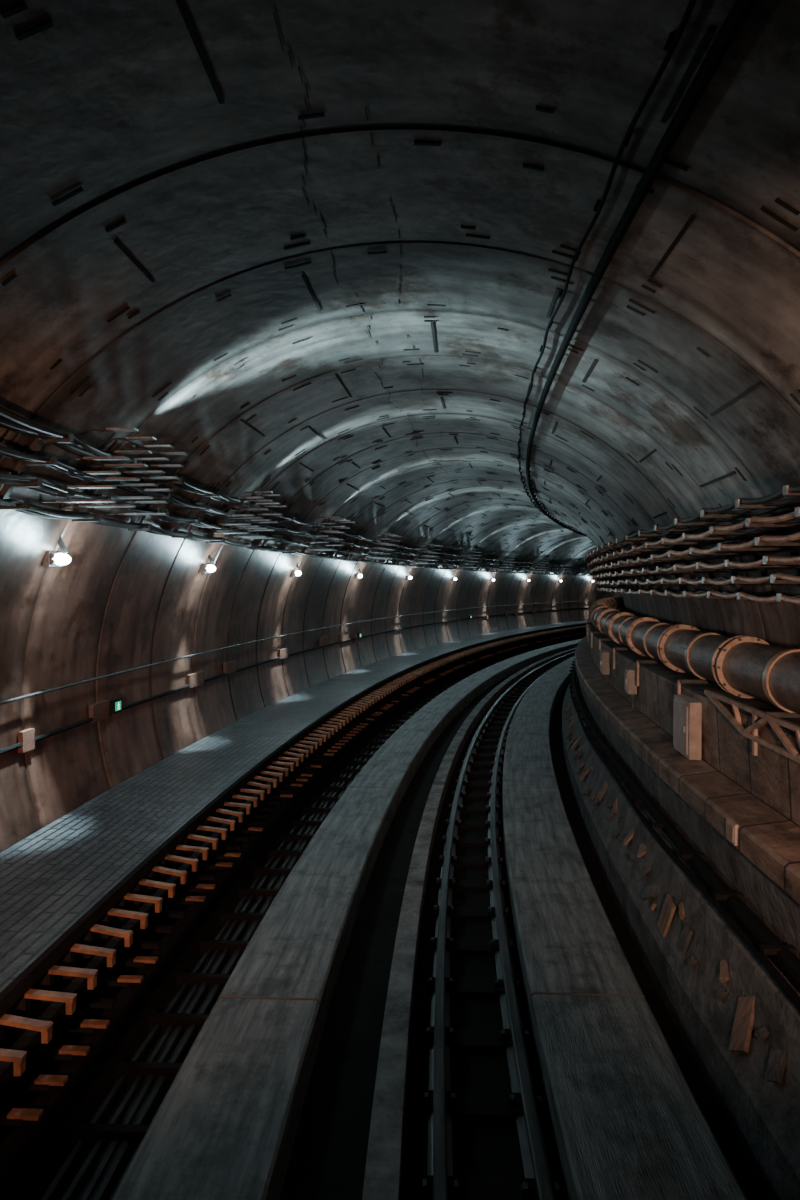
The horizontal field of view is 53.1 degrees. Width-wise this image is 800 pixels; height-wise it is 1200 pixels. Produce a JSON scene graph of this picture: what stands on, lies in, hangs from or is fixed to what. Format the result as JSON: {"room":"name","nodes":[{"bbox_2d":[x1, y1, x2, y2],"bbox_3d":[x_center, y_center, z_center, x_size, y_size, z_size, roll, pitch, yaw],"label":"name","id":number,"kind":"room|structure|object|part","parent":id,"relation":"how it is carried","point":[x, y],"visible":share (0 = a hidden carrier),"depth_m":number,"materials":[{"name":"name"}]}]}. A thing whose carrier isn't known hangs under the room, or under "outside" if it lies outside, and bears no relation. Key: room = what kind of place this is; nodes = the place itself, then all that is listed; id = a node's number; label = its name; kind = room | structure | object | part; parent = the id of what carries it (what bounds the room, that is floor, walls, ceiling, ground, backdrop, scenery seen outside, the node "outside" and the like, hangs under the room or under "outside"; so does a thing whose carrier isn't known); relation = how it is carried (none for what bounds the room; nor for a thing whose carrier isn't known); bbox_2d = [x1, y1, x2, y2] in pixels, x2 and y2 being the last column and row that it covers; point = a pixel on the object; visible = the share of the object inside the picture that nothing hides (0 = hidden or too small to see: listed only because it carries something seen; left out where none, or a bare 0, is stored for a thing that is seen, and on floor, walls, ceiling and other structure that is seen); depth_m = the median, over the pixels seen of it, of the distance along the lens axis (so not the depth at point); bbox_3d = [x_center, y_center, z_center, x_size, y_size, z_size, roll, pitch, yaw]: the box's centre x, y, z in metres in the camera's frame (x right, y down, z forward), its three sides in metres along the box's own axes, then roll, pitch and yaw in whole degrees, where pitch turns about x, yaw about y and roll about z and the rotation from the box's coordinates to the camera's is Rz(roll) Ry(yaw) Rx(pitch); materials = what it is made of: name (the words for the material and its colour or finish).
{"room":"underground passage","nodes":[
{"label":"underground passage","id":0,"kind":"room"},
{"bbox_2d":[0,489,622,851],"bbox_3d":[7.020,0.758,27.448,9.914,3.788,72.094,0,1,22],"label":"wall","id":1,"kind":"structure","parent":0,"point":[124,599],"depth_m":8.86,"materials":[{"name":"brown concrete"}]},
{"bbox_2d":[43,536,70,566],"bbox_3d":[-2.653,-0.469,6.197,0.179,0.416,0.223,0,1,-1],"label":"wall lamp","id":2,"kind":"object","parent":1,"relation":"attached to","point":[56,559],"visible":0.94,"depth_m":6.13,"materials":[{"name":"metal"}]},
{"bbox_2d":[110,698,121,713],"bbox_3d":[-2.749,1.025,7.745,0.060,0.130,0.170,0,1,5],"label":"exit sign","id":3,"kind":"object","parent":1,"relation":"attached to","point":[115,704],"visible":1,"depth_m":7.70,"materials":[{"name":"green plastic"}]},
{"bbox_3d":[-2.727,1.025,7.743,0.006,0.085,0.120,0,1,5],"label":"panel","id":4,"kind":"part","parent":3,"relation":"part of","materials":[{"name":"green plastic"}]},
{"bbox_2d":[200,554,215,572],"bbox_3d":[-2.322,-0.534,9.664,0.182,0.416,0.225,0,1,-1],"label":"wall lamp","id":5,"kind":"object","parent":1,"relation":"attached to","point":[205,568],"visible":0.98,"depth_m":9.59,"materials":[{"name":"metal"}]},
{"bbox_2d":[0,607,588,754],"bbox_3d":[6.697,0.682,27.577,9.157,0.278,72.065,0,1,22],"label":"conduit","id":6,"kind":"object","parent":1,"relation":"attached to","point":[100,710],"visible":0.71,"depth_m":9.25,"materials":[{"name":"black metal"}]},
{"bbox_2d":[290,563,300,576],"bbox_3d":[-1.758,-0.606,13.514,0.178,0.416,0.220,0,1,10],"label":"wall lamp","id":7,"kind":"object","parent":1,"relation":"attached to","point":[295,573],"visible":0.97,"depth_m":13.44,"materials":[{"name":"metal"}]},
{"bbox_2d":[0,600,596,704],"bbox_3d":[6.701,0.344,27.570,9.195,0.025,72.025,0,1,22],"label":"handrail","id":8,"kind":"object","parent":1,"relation":"attached to","point":[44,690],"visible":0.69,"depth_m":9.03,"materials":[{"name":"metal"}]},
{"bbox_2d":[354,568,362,578],"bbox_3d":[-0.918,-0.684,17.690,0.178,0.416,0.220,0,1,13],"label":"wall lamp","id":9,"kind":"object","parent":1,"relation":"attached to","point":[357,576],"visible":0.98,"depth_m":17.62,"materials":[{"name":"metal"}]},
{"bbox_2d":[0,655,768,1199],"bbox_3d":[12.822,2.271,25.664,30.955,0.001,65.827,0,1,-1],"label":"floor","id":10,"kind":"structure","parent":0,"point":[327,1161],"depth_m":5.00,"materials":[{"name":"concrete"}]},
{"bbox_2d":[38,656,513,1199],"bbox_3d":[8.118,2.196,27.002,9.302,0.100,70.670,0,1,22],"label":"cables","id":11,"kind":"object","parent":10,"relation":"on","point":[146,1080],"visible":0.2,"depth_m":4.90,"materials":[{"name":"black rubber"}]},
{"bbox_2d":[0,620,588,1143],"bbox_3d":[7.243,1.813,27.376,10.073,0.850,71.940,0,1,22],"label":"walkway","id":12,"kind":"object","parent":10,"relation":"on","point":[58,882],"visible":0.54,"depth_m":6.22,"materials":[{"name":"concrete"}]},
{"bbox_2d":[0,625,588,1188],"bbox_3d":[5.398,1.754,25.150,6.146,0.451,57.870,0,1,20],"label":"railway track","id":13,"kind":"object","parent":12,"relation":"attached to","point":[28,1123],"visible":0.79,"depth_m":5.20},
{"bbox_2d":[112,638,582,1199],"bbox_3d":[8.727,2.106,27.757,8.966,0.250,68.430,0,1,23],"label":"concrete slab","id":14,"kind":"object","parent":10,"relation":"on","point":[225,1127],"visible":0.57,"depth_m":4.68,"materials":[{"name":"concrete"}]},
{"bbox_2d":[362,648,575,1199],"bbox_3d":[9.293,2.159,26.548,8.900,0.190,69.276,0,1,22],"label":"concrete curb","id":15,"kind":"object","parent":10,"relation":"on","point":[383,1170],"visible":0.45,"depth_m":4.96,"materials":[{"name":"grey concrete"}]},
{"bbox_2d":[420,652,574,1199],"bbox_3d":[9.502,2.171,26.463,8.871,0.140,69.019,0,1,22],"label":"rail","id":16,"kind":"object","parent":10,"relation":"on","point":[439,1183],"visible":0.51,"depth_m":4.95,"materials":[{"name":"metal"}]},
{"bbox_2d":[453,656,572,1199],"bbox_3d":[5.808,2.354,20.134,5.693,0.040,55.033,0,1,16],"label":"track bed","id":17,"kind":"object","parent":10,"relation":"on","point":[480,1106],"visible":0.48,"depth_m":5.33,"materials":[{"name":"grey concrete"}]},
{"bbox_2d":[485,668,561,1199],"bbox_3d":[9.894,2.174,26.303,8.817,0.140,68.591,0,1,22],"label":"rail","id":18,"kind":"object","parent":10,"relation":"on","point":[526,1105],"visible":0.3,"depth_m":4.79,"materials":[{"name":"metal"}]},
{"bbox_2d":[502,656,746,1199],"bbox_3d":[9.080,2.154,25.217,7.702,0.250,62.232,0,1,21],"label":"concrete slab","id":19,"kind":"object","parent":10,"relation":"on","point":[626,1122],"visible":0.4,"depth_m":4.55,"materials":[{"name":"concrete"}]},
{"bbox_2d":[562,608,799,1199],"bbox_3d":[11.349,1.315,25.695,9.739,1.910,67.563,0,1,22],"label":"wall","id":20,"kind":"structure","parent":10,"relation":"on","point":[760,793],"depth_m":5.05,"materials":[{"name":"concrete"}]},
{"bbox_2d":[600,650,609,682],"bbox_3d":[2.776,0.912,10.888,0.117,0.432,0.300,0,1,8],"label":"junction box","id":21,"kind":"object","parent":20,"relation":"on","point":[604,654],"visible":1,"depth_m":10.74,"materials":[{"name":"paint"}]},
{"bbox_2d":[624,668,636,707],"bbox_3d":[2.490,0.959,8.672,0.117,0.422,0.220,0,1,6],"label":"junction box","id":22,"kind":"object","parent":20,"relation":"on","point":[630,687],"visible":0.98,"depth_m":8.56,"materials":[{"name":"paint"}]},
{"bbox_2d":[564,704,785,1083],"bbox_3d":[2.214,2.003,8.552,0.431,0.414,11.510,0,1,7],"label":"wall block","id":23,"kind":"object","parent":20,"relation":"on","point":[744,1016],"visible":0.94,"depth_m":4.98,"materials":[{"name":"concrete"}]},
{"bbox_2d":[569,658,799,1010],"bbox_3d":[10.962,1.371,25.835,8.677,0.173,67.461,0,1,22],"label":"conduit","id":24,"kind":"object","parent":20,"relation":"attached to","point":[783,954],"visible":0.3,"depth_m":5.02,"materials":[{"name":"black rubber"}]},
{"bbox_2d":[673,695,701,759],"bbox_3d":[2.266,1.007,6.351,0.117,0.451,0.460,0,1,5],"label":"junction box","id":25,"kind":"object","parent":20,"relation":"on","point":[687,711],"visible":1,"depth_m":6.16,"materials":[{"name":"paint"}]},
{"bbox_2d":[586,596,799,755],"bbox_3d":[6.446,0.388,17.166,4.755,0.682,48.671,0,1,14],"label":"pipe","id":26,"kind":"object","parent":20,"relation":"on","point":[742,666],"visible":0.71,"depth_m":6.12,"materials":[{"name":"metal"}]},
{"bbox_2d":[726,818,737,845],"bbox_3d":[1.937,1.353,4.673,0.027,0.120,0.140,0,1,3],"label":"plate","id":27,"kind":"object","parent":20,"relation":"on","point":[731,826],"visible":1,"depth_m":4.64,"materials":[{"name":"paint"}]},
{"bbox_2d":[704,690,799,763],"bbox_3d":[2.198,0.797,4.698,0.089,0.238,2.335,0,1,3],"label":"truss","id":28,"kind":"object","parent":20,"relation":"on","point":[791,752],"visible":1,"depth_m":4.81,"materials":[{"name":"brown metal"}]},
{"bbox_2d":[0,0,799,573],"bbox_3d":[9.218,-1.742,26.505,13.731,1.632,71.652,0,1,22],"label":"ceiling","id":29,"kind":"structure","parent":0,"point":[116,101],"depth_m":4.31,"materials":[{"name":"concrete"}]},
{"bbox_2d":[125,436,142,447],"bbox_3d":[-2.058,-1.204,6.137,0.082,0.067,0.227,0,1,4],"label":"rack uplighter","id":30,"kind":"object","parent":29,"relation":"attached to","point":[131,444],"visible":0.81,"depth_m":6.12,"materials":[{"name":"metal"}]},
{"bbox_2d":[252,490,261,495],"bbox_3d":[-1.728,-1.268,9.575,0.082,0.067,0.227,0,1,7],"label":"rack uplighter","id":31,"kind":"object","parent":29,"relation":"attached to","point":[253,494],"visible":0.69,"depth_m":9.55,"materials":[{"name":"metal"}]},
{"bbox_2d":[0,406,595,575],"bbox_3d":[4.835,-1.186,24.221,7.219,0.507,62.397,0,1,19],"label":"cable rack","id":32,"kind":"object","parent":29,"relation":"attached to","point":[43,434],"visible":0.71,"depth_m":7.18,"materials":[{"name":"grey metal"}]},
{"bbox_2d":[40,427,547,571],"bbox_3d":[1.995,-1.196,19.030,9.714,0.514,33.820,0,1,-1],"label":"cable tray arms","id":33,"kind":"object","parent":32,"relation":"attached to","point":[126,429],"depth_m":6.61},
{"bbox_2d":[273,12,452,482],"bbox_3d":[-0.001,-2.154,6.825,0.590,0.040,17.884,0,1,5],"label":"crack","id":34,"kind":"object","parent":29,"relation":"attached to","point":[273,12],"depth_m":4.00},
{"bbox_2d":[0,0,799,573],"bbox_3d":[4.081,-1.600,17.604,9.501,1.555,52.115,0,1,14],"label":"ceiling slots","id":35,"kind":"object","parent":29,"relation":"attached to","point":[22,6],"visible":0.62,"depth_m":4.90,"materials":[{"name":"black"}]},
{"bbox_2d":[517,0,756,536],"bbox_3d":[10.238,-2.294,26.082,8.796,0.155,68.249,0,1,22],"label":"overhead cable","id":36,"kind":"object","parent":29,"relation":"attached to","point":[740,9],"visible":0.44,"depth_m":3.38,"materials":[{"name":"black rubber"}]},
{"bbox_2d":[584,485,799,604],"bbox_3d":[5.839,-0.518,15.921,4.236,0.688,43.995,0,1,13],"label":"cables","id":37,"kind":"object","parent":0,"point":[607,567],"visible":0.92,"depth_m":6.50,"materials":[{"name":"metal"}]},
{"bbox_2d":[620,529,799,648],"bbox_3d":[11.565,0.885,25.599,9.293,3.603,67.120,0,1,22],"label":"wall","id":38,"kind":"structure","parent":0,"point":[777,624],"depth_m":7.65,"materials":[{"name":"concrete"}]}
]}

